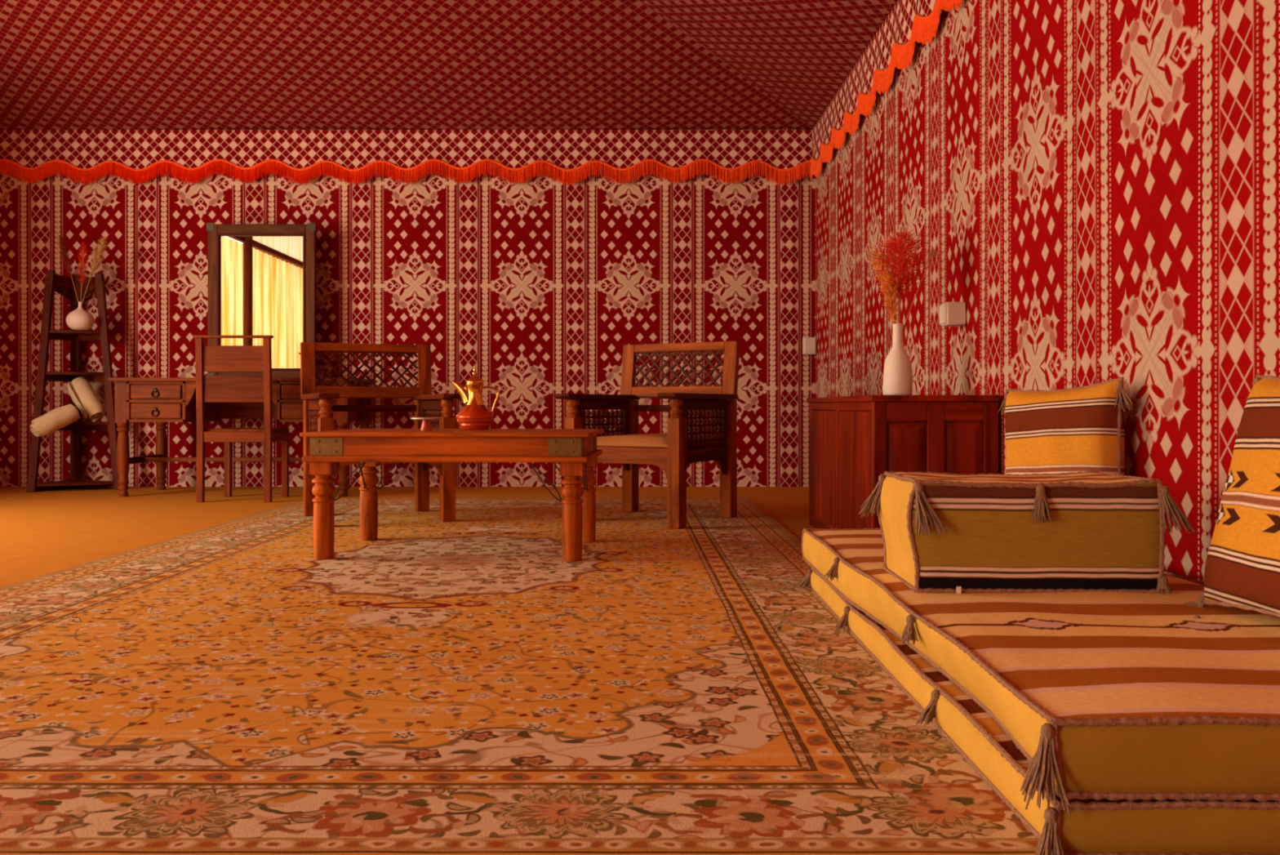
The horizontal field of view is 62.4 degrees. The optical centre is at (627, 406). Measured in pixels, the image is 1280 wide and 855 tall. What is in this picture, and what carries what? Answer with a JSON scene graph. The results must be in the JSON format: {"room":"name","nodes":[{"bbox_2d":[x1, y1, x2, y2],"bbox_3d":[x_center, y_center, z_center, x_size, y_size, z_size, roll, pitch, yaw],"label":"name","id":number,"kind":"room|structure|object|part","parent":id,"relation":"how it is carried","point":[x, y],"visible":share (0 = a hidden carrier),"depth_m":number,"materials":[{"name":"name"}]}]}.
{"room":"tent interior","nodes":[
{"label":"tent interior","id":0,"kind":"room"},
{"bbox_2d":[0,486,814,586],"bbox_3d":[-2.400,0.575,2.130,9.200,0.050,10.660,0,0,0],"label":"floor","id":1,"kind":"structure","parent":0,"point":[42,532],"depth_m":5.54,"materials":[{"name":"carpet"}]},
{"bbox_2d":[26,269,118,492],"bbox_3d":[-3.615,-0.175,6.998,0.500,1.460,0.425,0,0,0],"label":"ladder shelf","id":2,"kind":"object","parent":1,"relation":"on","point":[62,285],"visible":0.87,"depth_m":7.03,"materials":[{"name":"brown wood"}]},
{"bbox_3d":[-3.833,-0.177,6.900,0.052,1.455,0.233,0,0,4],"label":"leg","id":3,"kind":"part","parent":2,"relation":"part of","materials":[{"name":"brown wood"}]},
{"bbox_2d":[30,404,79,436],"bbox_3d":[-3.688,0.087,6.799,0.292,0.207,0.141,0,0,-44],"label":"rolled towel","id":4,"kind":"object","parent":2,"relation":"on","point":[56,419],"visible":1,"depth_m":6.75,"materials":[{"name":"beige fabric"}]},
{"bbox_3d":[-3.800,0.535,6.998,0.018,0.040,0.362,0,0,12],"label":"rail","id":5,"kind":"part","parent":2,"relation":"part of","materials":[{"name":"brown wood"}]},
{"bbox_3d":[-3.796,-0.190,7.048,0.018,0.040,0.263,0,0,14],"label":"rail","id":6,"kind":"part","parent":2,"relation":"part of","materials":[{"name":"brown wood"}]},
{"bbox_3d":[-3.795,-0.465,7.067,0.018,0.040,0.225,0,0,16],"label":"rail","id":7,"kind":"part","parent":2,"relation":"part of","materials":[{"name":"brown wood"}]},
{"bbox_3d":[-3.792,-0.797,7.095,0.010,0.175,0.221,0,0,19],"label":"plate","id":8,"kind":"part","parent":2,"relation":"part of","materials":[{"name":"brown wood"}]},
{"bbox_3d":[-3.798,0.140,7.025,0.018,0.040,0.308,0,0,13],"label":"rail","id":9,"kind":"part","parent":2,"relation":"part of","materials":[{"name":"brown wood"}]},
{"bbox_3d":[-3.760,-0.175,7.190,0.060,1.450,0.040,0,0,0],"label":"leg","id":10,"kind":"part","parent":2,"relation":"part of","materials":[{"name":"brown wood"}]},
{"bbox_2d":[66,301,94,330],"bbox_3d":[-3.615,-0.599,6.970,0.170,0.186,0.170,0,0,0],"label":"vase","id":11,"kind":"object","parent":2,"relation":"on","point":[79,318],"visible":1,"depth_m":6.92,"materials":[{"name":"white ceramic"}]},
{"bbox_2d":[57,235,78,302],"bbox_3d":[-3.691,-0.893,6.962,0.147,0.475,0.076,0,0,0],"label":"stem","id":12,"kind":"object","parent":11,"relation":"on","point":[64,248],"visible":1,"depth_m":6.96,"materials":[{"name":"brown plant"}]},
{"bbox_3d":[-3.682,-0.891,6.966,0.129,0.471,0.004,0,0,-4],"label":"stem","id":13,"kind":"part","parent":12,"relation":"part of","materials":[{"name":"brown plant"}]},
{"bbox_2d":[75,242,88,301],"bbox_3d":[-3.612,-0.874,6.993,0.088,0.435,0.094,0,0,0],"label":"stem","id":14,"kind":"object","parent":11,"relation":"on","point":[83,247],"visible":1,"depth_m":6.99,"materials":[{"name":"red plant"}]},
{"bbox_2d":[81,235,107,304],"bbox_3d":[-3.518,-0.888,6.955,0.190,0.466,0.092,0,0,0],"label":"stem","id":15,"kind":"object","parent":11,"relation":"on","point":[100,248],"visible":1,"depth_m":6.95,"materials":[{"name":"beige plant"}]},
{"bbox_3d":[-3.529,-0.886,6.961,0.170,0.461,0.004,0,0,7],"label":"stem","id":16,"kind":"part","parent":15,"relation":"part of","materials":[{"name":"beige plant"}]},
{"bbox_3d":[-3.647,-0.790,7.125,0.266,0.160,0.022,0,0,30],"label":"plate","id":17,"kind":"part","parent":2,"relation":"part of","materials":[{"name":"brown wood"}]},
{"bbox_2d":[66,376,105,419],"bbox_3d":[-3.606,-0.056,7.019,0.254,0.290,0.154,0,0,21],"label":"rolled towel","id":18,"kind":"object","parent":2,"relation":"on","point":[81,391],"visible":1,"depth_m":6.98,"materials":[{"name":"beige fabric"}]},
{"bbox_3d":[-3.627,-0.465,7.119,0.271,0.040,0.018,0,0,28],"label":"rail","id":19,"kind":"part","parent":2,"relation":"part of","materials":[{"name":"brown wood"}]},
{"bbox_3d":[-3.614,-0.190,7.116,0.299,0.040,0.018,0,0,27],"label":"rail","id":20,"kind":"part","parent":2,"relation":"part of","materials":[{"name":"brown wood"}]},
{"bbox_3d":[-3.597,0.140,7.111,0.332,0.040,0.018,0,0,26],"label":"rail","id":21,"kind":"part","parent":2,"relation":"part of","materials":[{"name":"brown wood"}]},
{"bbox_3d":[-3.577,0.535,7.106,0.373,0.040,0.018,0,0,25],"label":"rail","id":22,"kind":"part","parent":2,"relation":"part of","materials":[{"name":"brown wood"}]},
{"bbox_3d":[-3.462,-0.170,7.040,0.204,1.440,0.041,0,0,15],"label":"leg","id":23,"kind":"part","parent":2,"relation":"part of","materials":[{"name":"brown wood"}]},
{"bbox_2d":[192,335,288,502],"bbox_3d":[-2.272,0.070,6.277,0.450,0.960,0.437,0,0,0],"label":"desk chair","id":24,"kind":"object","parent":1,"relation":"on","point":[209,388],"visible":1,"depth_m":6.08,"materials":[{"name":"brown wood"}]},
{"bbox_3d":[-2.467,0.077,6.091,0.038,0.945,0.058,0,0,0],"label":"leg","id":25,"kind":"part","parent":24,"relation":"part of","materials":[{"name":"brown wood"}]},
{"bbox_3d":[-2.447,0.350,6.463,0.036,0.400,0.036,0,0,0],"label":"leg","id":26,"kind":"part","parent":24,"relation":"part of","materials":[{"name":"brown wood"}]},
{"bbox_3d":[-2.272,-0.403,6.081,0.450,0.015,0.046,0,0,0],"label":"rail","id":27,"kind":"part","parent":24,"relation":"part of","materials":[{"name":"brown wood"}]},
{"bbox_3d":[-2.272,0.175,6.099,0.354,0.060,0.022,0,0,0],"label":"rail","id":28,"kind":"part","parent":24,"relation":"part of","materials":[{"name":"brown wood"}]},
{"bbox_3d":[-2.272,0.139,6.306,0.380,0.018,0.377,0,0,0],"label":"seat","id":29,"kind":"part","parent":24,"relation":"part of","materials":[{"name":"brown wood"}]},
{"bbox_3d":[-2.077,0.077,6.091,0.038,0.945,0.058,0,0,0],"label":"leg","id":30,"kind":"part","parent":24,"relation":"part of","materials":[{"name":"brown wood"}]},
{"bbox_3d":[-2.085,0.176,6.282,0.020,0.057,0.329,0,0,0],"label":"rail","id":31,"kind":"part","parent":24,"relation":"part of","materials":[{"name":"brown wood"}]},
{"bbox_3d":[-2.097,0.350,6.463,0.036,0.400,0.036,0,0,0],"label":"leg","id":32,"kind":"part","parent":24,"relation":"part of","materials":[{"name":"brown wood"}]},
{"bbox_2d":[107,377,376,496],"bbox_3d":[-2.420,0.186,6.735,1.480,0.727,0.650,0,0,0],"label":"writing desk","id":33,"kind":"object","parent":1,"relation":"on","point":[161,401],"visible":0.66,"depth_m":6.44,"materials":[{"name":"brown wood"}]},
{"bbox_3d":[-3.095,0.198,6.475,0.072,0.705,0.072,0,0,0],"label":"leg","id":34,"kind":"part","parent":33,"relation":"part of","materials":[{"name":"brown wood"}]},
{"bbox_3d":[-2.880,-0.085,6.431,0.047,0.060,0.010,0,0,0],"label":"ring pull","id":35,"kind":"part","parent":33,"relation":"part of","materials":[{"name":"metal"}]},
{"bbox_3d":[-2.880,0.032,6.431,0.047,0.060,0.010,0,0,0],"label":"ring pull","id":36,"kind":"part","parent":33,"relation":"part of","materials":[{"name":"metal"}]},
{"bbox_3d":[-2.880,-0.090,6.446,0.308,0.085,0.020,0,0,0],"label":"drawer","id":37,"kind":"part","parent":33,"relation":"part of","materials":[{"name":"brown wood"}]},
{"bbox_3d":[-2.880,0.026,6.446,0.308,0.092,0.020,0,0,0],"label":"drawer","id":38,"kind":"part","parent":33,"relation":"part of","materials":[{"name":"brown wood"}]},
{"bbox_3d":[-3.095,0.198,7.005,0.072,0.705,0.072,0,0,0],"label":"leg","id":39,"kind":"part","parent":33,"relation":"part of","materials":[{"name":"brown wood"}]},
{"bbox_3d":[-2.420,0.336,6.725,1.320,0.028,0.030,0,0,0],"label":"foot rail","id":40,"kind":"part","parent":33,"relation":"part of","materials":[{"name":"brown wood"}]},
{"bbox_3d":[-2.420,-0.037,7.000,0.560,0.235,0.020,0,0,0],"label":"panel","id":41,"kind":"part","parent":33,"relation":"part of","materials":[{"name":"brown wood"}]},
{"bbox_2d":[206,222,315,377],"bbox_3d":[-2.446,-0.698,7.057,0.726,1.050,0.046,0,0,0],"label":"mirror","id":42,"kind":"object","parent":33,"relation":"on","point":[261,277],"visible":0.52,"depth_m":7.06,"materials":[{"name":"yellow mirror"}]},
{"bbox_3d":[-2.784,-1.198,7.039,0.050,0.050,0.004,0,0,0],"label":"corner plate","id":43,"kind":"part","parent":42,"relation":"part of","materials":[{"name":"metal"}]},
{"bbox_3d":[-2.733,-0.698,7.045,0.014,0.912,0.022,0,0,0],"label":"moulding","id":44,"kind":"part","parent":42,"relation":"part of","materials":[{"name":"brown wood"}]},
{"bbox_3d":[-2.446,-0.211,7.060,0.584,0.066,0.040,0,0,0],"label":"frame rail","id":45,"kind":"part","parent":42,"relation":"part of","materials":[{"name":"brown wood"}]},
{"bbox_3d":[-2.446,-1.147,7.045,0.560,0.014,0.022,0,0,0],"label":"moulding","id":46,"kind":"part","parent":42,"relation":"part of","materials":[{"name":"brown wood"}]},
{"bbox_3d":[-2.446,-0.698,7.060,0.592,0.916,0.008,0,0,0],"label":"glass","id":47,"kind":"part","parent":42,"relation":"part of","materials":[{"name":"mirror"}]},
{"bbox_3d":[-2.446,-1.185,7.060,0.584,0.066,0.040,0,0,0],"label":"frame rail","id":48,"kind":"part","parent":42,"relation":"part of","materials":[{"name":"brown wood"}]},
{"bbox_3d":[-2.446,-0.249,7.045,0.560,0.014,0.022,0,0,0],"label":"moulding","id":49,"kind":"part","parent":42,"relation":"part of","materials":[{"name":"brown wood"}]},
{"bbox_3d":[-2.159,-0.698,7.045,0.014,0.912,0.022,0,0,0],"label":"moulding","id":50,"kind":"part","parent":42,"relation":"part of","materials":[{"name":"brown wood"}]},
{"bbox_3d":[-2.108,-1.198,7.039,0.050,0.050,0.004,0,0,0],"label":"corner plate","id":51,"kind":"part","parent":42,"relation":"part of","materials":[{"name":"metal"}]},
{"bbox_3d":[-1.960,-0.090,6.446,0.308,0.085,0.020,0,0,0],"label":"drawer","id":52,"kind":"part","parent":33,"relation":"part of","materials":[{"name":"brown wood"}]},
{"bbox_3d":[-1.960,0.026,6.446,0.308,0.092,0.020,0,0,0],"label":"drawer","id":53,"kind":"part","parent":33,"relation":"part of","materials":[{"name":"brown wood"}]},
{"bbox_3d":[-1.745,0.198,6.475,0.072,0.705,0.072,0,0,0],"label":"leg","id":54,"kind":"part","parent":33,"relation":"part of","materials":[{"name":"brown wood"}]},
{"bbox_3d":[-1.745,0.198,7.005,0.072,0.705,0.072,0,0,0],"label":"leg","id":55,"kind":"part","parent":33,"relation":"part of","materials":[{"name":"brown wood"}]},
{"bbox_2d":[0,497,1038,854],"bbox_3d":[-0.590,0.545,3.700,2.588,0.009,5.108,0,0,0],"label":"rug","id":56,"kind":"object","parent":1,"relation":"on","point":[430,685],"visible":0.8,"depth_m":1.92,"materials":[{"name":"orange carpet"}]},
{"bbox_2d":[300,342,461,521],"bbox_3d":[-1.203,0.110,5.093,0.650,0.860,0.668,0,0,-24],"label":"armchair","id":57,"kind":"object","parent":56,"relation":"on","point":[318,410],"visible":0.55,"depth_m":5.29,"materials":[{"name":"brown wood"}]},
{"bbox_3d":[-1.578,0.253,5.249,0.062,0.574,0.070,0,0,-24],"label":"leg","id":58,"kind":"part","parent":57,"relation":"part of","materials":[{"name":"brown wood"}]},
{"bbox_3d":[-1.470,0.146,5.006,0.028,0.362,0.460,0,0,-24],"label":"panel","id":59,"kind":"part","parent":57,"relation":"part of","materials":[{"name":"brown wood"}]},
{"bbox_3d":[-1.454,-0.048,4.970,0.090,0.025,0.649,0,0,-24],"label":"armrest","id":60,"kind":"part","parent":57,"relation":"part of","materials":[{"name":"brown wood"}]},
{"bbox_3d":[-1.362,0.253,4.764,0.068,0.574,0.070,0,0,-24],"label":"leg","id":61,"kind":"part","parent":57,"relation":"part of","materials":[{"name":"brown wood"}]},
{"bbox_3d":[-1.331,-0.298,5.380,0.514,0.043,0.038,0,0,-24],"label":"backrest rail","id":62,"kind":"part","parent":57,"relation":"part of","materials":[{"name":"brown wood"}]},
{"bbox_3d":[-1.319,-0.072,5.354,0.514,0.058,0.040,0,0,-24],"label":"backrest rail","id":63,"kind":"part","parent":57,"relation":"part of","materials":[{"name":"brown wood"}]},
{"bbox_3d":[-1.323,0.008,5.362,0.496,0.033,0.024,0,0,-24],"label":"rail","id":64,"kind":"part","parent":57,"relation":"part of","materials":[{"name":"brown wood"}]},
{"bbox_3d":[-1.105,0.255,4.873,0.496,0.134,0.034,0,0,-24],"label":"rail","id":65,"kind":"part","parent":57,"relation":"part of","materials":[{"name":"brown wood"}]},
{"bbox_3d":[-1.068,0.253,5.476,0.062,0.574,0.070,0,0,-24],"label":"leg","id":66,"kind":"part","parent":57,"relation":"part of","materials":[{"name":"brown wood"}]},
{"bbox_3d":[-0.960,0.146,5.234,0.028,0.362,0.460,0,0,-24],"label":"panel","id":67,"kind":"part","parent":57,"relation":"part of","materials":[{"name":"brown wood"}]},
{"bbox_3d":[-0.944,-0.048,5.197,0.090,0.025,0.649,0,0,-24],"label":"armrest","id":68,"kind":"part","parent":57,"relation":"part of","materials":[{"name":"brown wood"}]},
{"bbox_3d":[-0.852,0.253,4.991,0.068,0.574,0.070,0,0,-24],"label":"leg","id":69,"kind":"part","parent":57,"relation":"part of","materials":[{"name":"brown wood"}]},
{"bbox_2d":[299,428,604,561],"bbox_3d":[-0.625,0.315,4.005,1.020,0.449,0.660,0,0,3],"label":"coffee table","id":70,"kind":"object","parent":56,"relation":"on","point":[576,451],"visible":1,"depth_m":3.71,"materials":[{"name":"brown wood"}]},
{"bbox_3d":[-1.085,0.367,3.766,0.092,0.346,0.091,0,0,3],"label":"leg","id":71,"kind":"part","parent":70,"relation":"part of","materials":[{"name":"brown wood"}]},
{"bbox_3d":[-1.054,0.367,4.295,0.092,0.346,0.091,0,0,3],"label":"leg","id":72,"kind":"part","parent":70,"relation":"part of","materials":[{"name":"brown wood"}]},
{"bbox_2d":[410,417,441,431],"bbox_3d":[-0.765,0.066,4.000,0.114,0.050,0.114,0,0,0],"label":"dish","id":73,"kind":"object","parent":70,"relation":"on","point":[425,426],"visible":1,"depth_m":3.98,"materials":[{"name":"pink metal"}]},
{"bbox_3d":[-0.765,0.046,4.000,0.114,0.009,0.114,0,0,0],"label":"plate","id":74,"kind":"part","parent":73,"relation":"part of","materials":[{"name":"metal"}]},
{"bbox_3d":[-0.625,0.184,4.005,1.008,0.020,0.648,0,0,3],"label":"moulding","id":75,"kind":"part","parent":70,"relation":"part of","materials":[{"name":"brown wood"}]},
{"bbox_2d":[448,365,499,429],"bbox_3d":[-0.606,-0.035,4.170,0.150,0.252,0.150,0,0,-45],"label":"coffee pot","id":76,"kind":"object","parent":70,"relation":"on","point":[474,415],"visible":1,"depth_m":4.14,"materials":[{"name":"gold metal"}]},
{"bbox_3d":[-0.656,-0.058,4.170,0.109,0.092,0.054,0,0,0],"label":"spout","id":77,"kind":"part","parent":76,"relation":"part of","materials":[{"name":"gold metal"}]},
{"bbox_3d":[-0.605,-0.127,4.170,0.068,0.068,0.068,0,0,0],"label":"lid","id":78,"kind":"part","parent":76,"relation":"part of","materials":[{"name":"gold metal"}]},
{"bbox_3d":[-0.541,-0.023,4.170,0.069,0.118,0.009,0,0,0],"label":"handle","id":79,"kind":"part","parent":76,"relation":"part of","materials":[{"name":"gold metal"}]},
{"bbox_3d":[-0.196,0.367,3.715,0.092,0.346,0.091,0,0,3],"label":"leg","id":80,"kind":"part","parent":70,"relation":"part of","materials":[{"name":"brown wood"}]},
{"bbox_3d":[-0.166,0.367,4.244,0.092,0.346,0.091,0,0,3],"label":"leg","id":81,"kind":"part","parent":70,"relation":"part of","materials":[{"name":"brown wood"}]},
{"bbox_2d":[553,341,740,528],"bbox_3d":[0.100,0.110,5.054,0.650,0.860,0.668,0,0,31],"label":"armchair","id":82,"kind":"object","parent":56,"relation":"on","point":[673,451],"visible":0.88,"depth_m":5.12,"materials":[{"name":"brown wood"}]},
{"bbox_3d":[-0.261,0.253,4.997,0.068,0.574,0.070,0,0,31],"label":"leg","id":83,"kind":"part","parent":82,"relation":"part of","materials":[{"name":"brown wood"}]},
{"bbox_3d":[-0.144,-0.048,5.190,0.090,0.025,0.649,0,0,31],"label":"armrest","id":84,"kind":"part","parent":82,"relation":"part of","materials":[{"name":"brown wood"}]},
{"bbox_3d":[-0.124,0.146,5.224,0.028,0.362,0.460,0,0,31],"label":"panel","id":85,"kind":"part","parent":82,"relation":"part of","materials":[{"name":"brown wood"}]},
{"bbox_3d":[0.012,0.253,5.451,0.062,0.574,0.070,0,0,31],"label":"leg","id":86,"kind":"part","parent":82,"relation":"part of","materials":[{"name":"brown wood"}]},
{"bbox_3d":[-0.024,0.255,4.849,0.496,0.134,0.034,0,0,31],"label":"rail","id":87,"kind":"part","parent":82,"relation":"part of","materials":[{"name":"brown wood"}]},
{"bbox_2d":[596,433,718,447],"bbox_3d":[0.110,0.156,5.071,0.506,0.053,0.526,0,0,31],"label":"seat cushion","id":88,"kind":"object","parent":82,"relation":"on","point":[624,440],"depth_m":4.86,"materials":[{"name":"fabric"}]},
{"bbox_3d":[0.218,0.253,4.709,0.068,0.574,0.070,0,0,31],"label":"leg","id":89,"kind":"part","parent":82,"relation":"part of","materials":[{"name":"brown wood"}]},
{"bbox_3d":[0.252,0.008,5.307,0.496,0.033,0.024,0,0,31],"label":"rail","id":90,"kind":"part","parent":82,"relation":"part of","materials":[{"name":"brown wood"}]},
{"bbox_3d":[0.247,-0.072,5.300,0.514,0.058,0.040,0,0,31],"label":"backrest rail","id":91,"kind":"part","parent":82,"relation":"part of","materials":[{"name":"brown wood"}]},
{"bbox_3d":[0.261,-0.298,5.324,0.514,0.043,0.038,0,0,31],"label":"backrest rail","id":92,"kind":"part","parent":82,"relation":"part of","materials":[{"name":"brown wood"}]},
{"bbox_3d":[0.334,-0.048,4.902,0.090,0.025,0.649,0,0,31],"label":"armrest","id":93,"kind":"part","parent":82,"relation":"part of","materials":[{"name":"brown wood"}]},
{"bbox_3d":[0.354,0.146,4.936,0.028,0.362,0.460,0,0,31],"label":"panel","id":94,"kind":"part","parent":82,"relation":"part of","materials":[{"name":"brown wood"}]},
{"bbox_3d":[0.491,0.253,5.163,0.062,0.574,0.070,0,0,31],"label":"leg","id":95,"kind":"part","parent":82,"relation":"part of","materials":[{"name":"brown wood"}]},
{"bbox_2d":[797,568,1279,854],"bbox_3d":[0.867,0.516,2.178,0.765,0.104,1.903,0,0,1],"label":"mattress","id":96,"kind":"object","parent":56,"relation":"on","point":[1104,826],"visible":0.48,"depth_m":1.27,"materials":[{"name":"fabric"}]},
{"bbox_2d":[801,527,1279,816],"bbox_3d":[0.850,0.423,2.235,0.732,0.118,2.010,0,0,1],"label":"mattress","id":97,"kind":"object","parent":96,"relation":"on","point":[1111,695],"visible":0.77,"depth_m":1.49,"materials":[{"name":"fabric"}]},
{"bbox_2d":[858,471,1195,594],"bbox_3d":[0.815,0.258,2.230,0.602,0.230,0.351,0,0,1],"label":"cushion","id":98,"kind":"object","parent":97,"relation":"on","point":[1088,531],"visible":1,"depth_m":2.10,"materials":[{"name":"fabric"}]},
{"bbox_2d":[998,376,1133,475],"bbox_3d":[1.139,0.147,2.775,0.167,0.445,0.396,0,0,-24],"label":"square cushion","id":99,"kind":"object","parent":97,"relation":"on","point":[1079,428],"visible":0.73,"depth_m":2.69,"materials":[{"name":"fabric"}]},
{"bbox_2d":[1183,373,1279,617],"bbox_3d":[1.138,0.159,1.760,0.179,0.441,0.496,0,0,-3],"label":"square cushion","id":100,"kind":"object","parent":97,"relation":"on","point":[1242,565],"visible":1,"depth_m":1.82,"materials":[{"name":"fabric"}]},
{"bbox_2d":[806,395,999,528],"bbox_3d":[1.054,0.255,4.273,0.442,0.590,1.314,0,0,0],"label":"base cabinet","id":101,"kind":"object","parent":1,"relation":"on","point":[854,440],"visible":0.58,"depth_m":3.64,"materials":[{"name":"brown wood"}]},
{"bbox_3d":[0.852,0.253,4.728,0.018,0.469,0.280,0,0,0],"label":"door","id":102,"kind":"part","parent":101,"relation":"part of","materials":[{"name":"brown wood"}]},
{"bbox_3d":[0.855,0.520,4.280,0.017,0.060,1.200,0,0,0],"label":"rail","id":103,"kind":"part","parent":101,"relation":"part of","materials":[{"name":"brown wood"}]},
{"bbox_3d":[0.852,0.253,4.443,0.018,0.469,0.280,0,0,0],"label":"door","id":104,"kind":"part","parent":101,"relation":"part of","materials":[{"name":"brown wood"}]},
{"bbox_3d":[0.855,-0.002,4.280,0.017,0.033,1.200,0,0,0],"label":"rail","id":105,"kind":"part","parent":101,"relation":"part of","materials":[{"name":"brown wood"}]},
{"bbox_3d":[0.852,0.253,4.108,0.018,0.469,0.280,0,0,0],"label":"door","id":106,"kind":"part","parent":101,"relation":"part of","materials":[{"name":"brown wood"}]},
{"bbox_3d":[0.852,0.253,3.823,0.018,0.469,0.280,0,0,0],"label":"door","id":107,"kind":"part","parent":101,"relation":"part of","materials":[{"name":"brown wood"}]},
{"bbox_2d":[882,323,912,395],"bbox_3d":[1.021,-0.177,4.001,0.111,0.274,0.110,0,0,0],"label":"bottle vase","id":108,"kind":"object","parent":101,"relation":"on","point":[898,371],"visible":0.91,"depth_m":3.96,"materials":[{"name":"white ceramic"}]},
{"bbox_2d":[866,248,893,324],"bbox_3d":[0.953,-0.428,4.021,0.103,0.347,0.103,0,0,-30],"label":"stem","id":109,"kind":"object","parent":108,"relation":"in","point":[876,255],"visible":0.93,"depth_m":4.02,"materials":[{"name":"plant"}]},
{"bbox_2d":[877,270,900,323],"bbox_3d":[0.987,-0.385,3.991,0.084,0.261,0.086,0,0,35],"label":"stem","id":110,"kind":"object","parent":108,"relation":"in","point":[889,293],"visible":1,"depth_m":3.99,"materials":[{"name":"orange plant"}]},
{"bbox_2d":[866,225,936,323],"bbox_3d":[1.034,-0.469,4.003,0.263,0.428,0.260,0,0,0],"label":"stem","id":111,"kind":"object","parent":108,"relation":"in","point":[896,246],"visible":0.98,"depth_m":3.98,"materials":[{"name":"red plant"}]},
{"bbox_3d":[1.030,-0.455,4.000,0.015,0.400,0.004,0,0,0],"label":"stem","id":112,"kind":"part","parent":111,"relation":"part of","materials":[{"name":"red plant"}]},
{"bbox_2d":[902,248,937,329],"bbox_3d":[1.097,-0.424,3.985,0.143,0.340,0.026,0,0,3],"label":"stem","id":113,"kind":"object","parent":108,"relation":"in","point":[933,254],"visible":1,"depth_m":3.99,"materials":[{"name":"brown plant"}]},
{"bbox_3d":[1.092,-0.422,3.991,0.133,0.336,0.004,0,0,8],"label":"stem","id":114,"kind":"part","parent":113,"relation":"part of","materials":[{"name":"brown plant"}]},
{"bbox_3d":[0.960,0.245,3.641,0.140,0.390,0.010,0,0,0],"label":"raised panel","id":115,"kind":"part","parent":101,"relation":"part of","materials":[{"name":"brown wood"}]},
{"bbox_3d":[0.960,0.016,3.639,0.140,0.068,0.017,0,0,0],"label":"rail","id":116,"kind":"part","parent":101,"relation":"part of","materials":[{"name":"brown wood"}]},
{"bbox_3d":[1.157,0.245,3.641,0.135,0.390,0.010,0,0,0],"label":"raised panel","id":117,"kind":"part","parent":101,"relation":"part of","materials":[{"name":"brown wood"}]},
{"bbox_3d":[1.157,0.016,3.639,0.135,0.068,0.017,0,0,0],"label":"rail","id":118,"kind":"part","parent":101,"relation":"part of","materials":[{"name":"brown wood"}]},
{"bbox_2d":[0,128,815,486],"bbox_3d":[-2.599,-0.680,7.249,7.802,2.460,0.027,0,0,0],"label":"wall","id":119,"kind":"structure","parent":0,"point":[540,285],"depth_m":7.26,"materials":[{"name":"fabric"}]},
{"bbox_2d":[0,129,813,186],"bbox_3d":[-2.570,-1.698,7.210,7.668,0.384,0.044,0,0,0],"label":"trim","id":120,"kind":"structure","parent":119,"relation":"attached to","point":[782,155],"depth_m":7.22,"materials":[{"name":"fabric"}]},
{"bbox_2d":[802,337,816,354],"bbox_3d":[1.240,-0.415,7.216,0.087,0.116,0.060,0,0,0],"label":"switch box","id":121,"kind":"object","parent":119,"relation":"attached to","point":[809,344],"visible":1,"depth_m":7.19,"materials":[{"name":"plastic"}]},
{"bbox_2d":[0,0,898,129],"bbox_3d":[-2.604,-2.322,2.130,7.792,0.887,10.260,0,0,0],"label":"ceiling","id":122,"kind":"structure","parent":0,"point":[65,64],"depth_m":6.52,"materials":[{"name":"fabric"}]},
{"bbox_2d":[815,0,1279,582],"bbox_3d":[1.290,-0.680,2.130,0.010,2.460,10.260,0,0,0],"label":"wall","id":123,"kind":"structure","parent":0,"point":[1096,183],"depth_m":2.96,"materials":[{"name":"fabric"}]},
{"bbox_2d":[809,0,962,180],"bbox_3d":[1.247,-1.697,3.110,0.044,0.385,8.228,0,0,0],"label":"trim","id":124,"kind":"structure","parent":123,"relation":"attached to","point":[909,22],"depth_m":5.33,"materials":[{"name":"fabric"}]},
{"bbox_2d":[939,302,965,326],"bbox_3d":[1.247,-0.355,4.060,0.079,0.088,0.090,0,0,0],"label":"switch box","id":125,"kind":"object","parent":123,"relation":"attached to","point":[951,313],"visible":1,"depth_m":4.01,"materials":[{"name":"plastic"}]}
]}

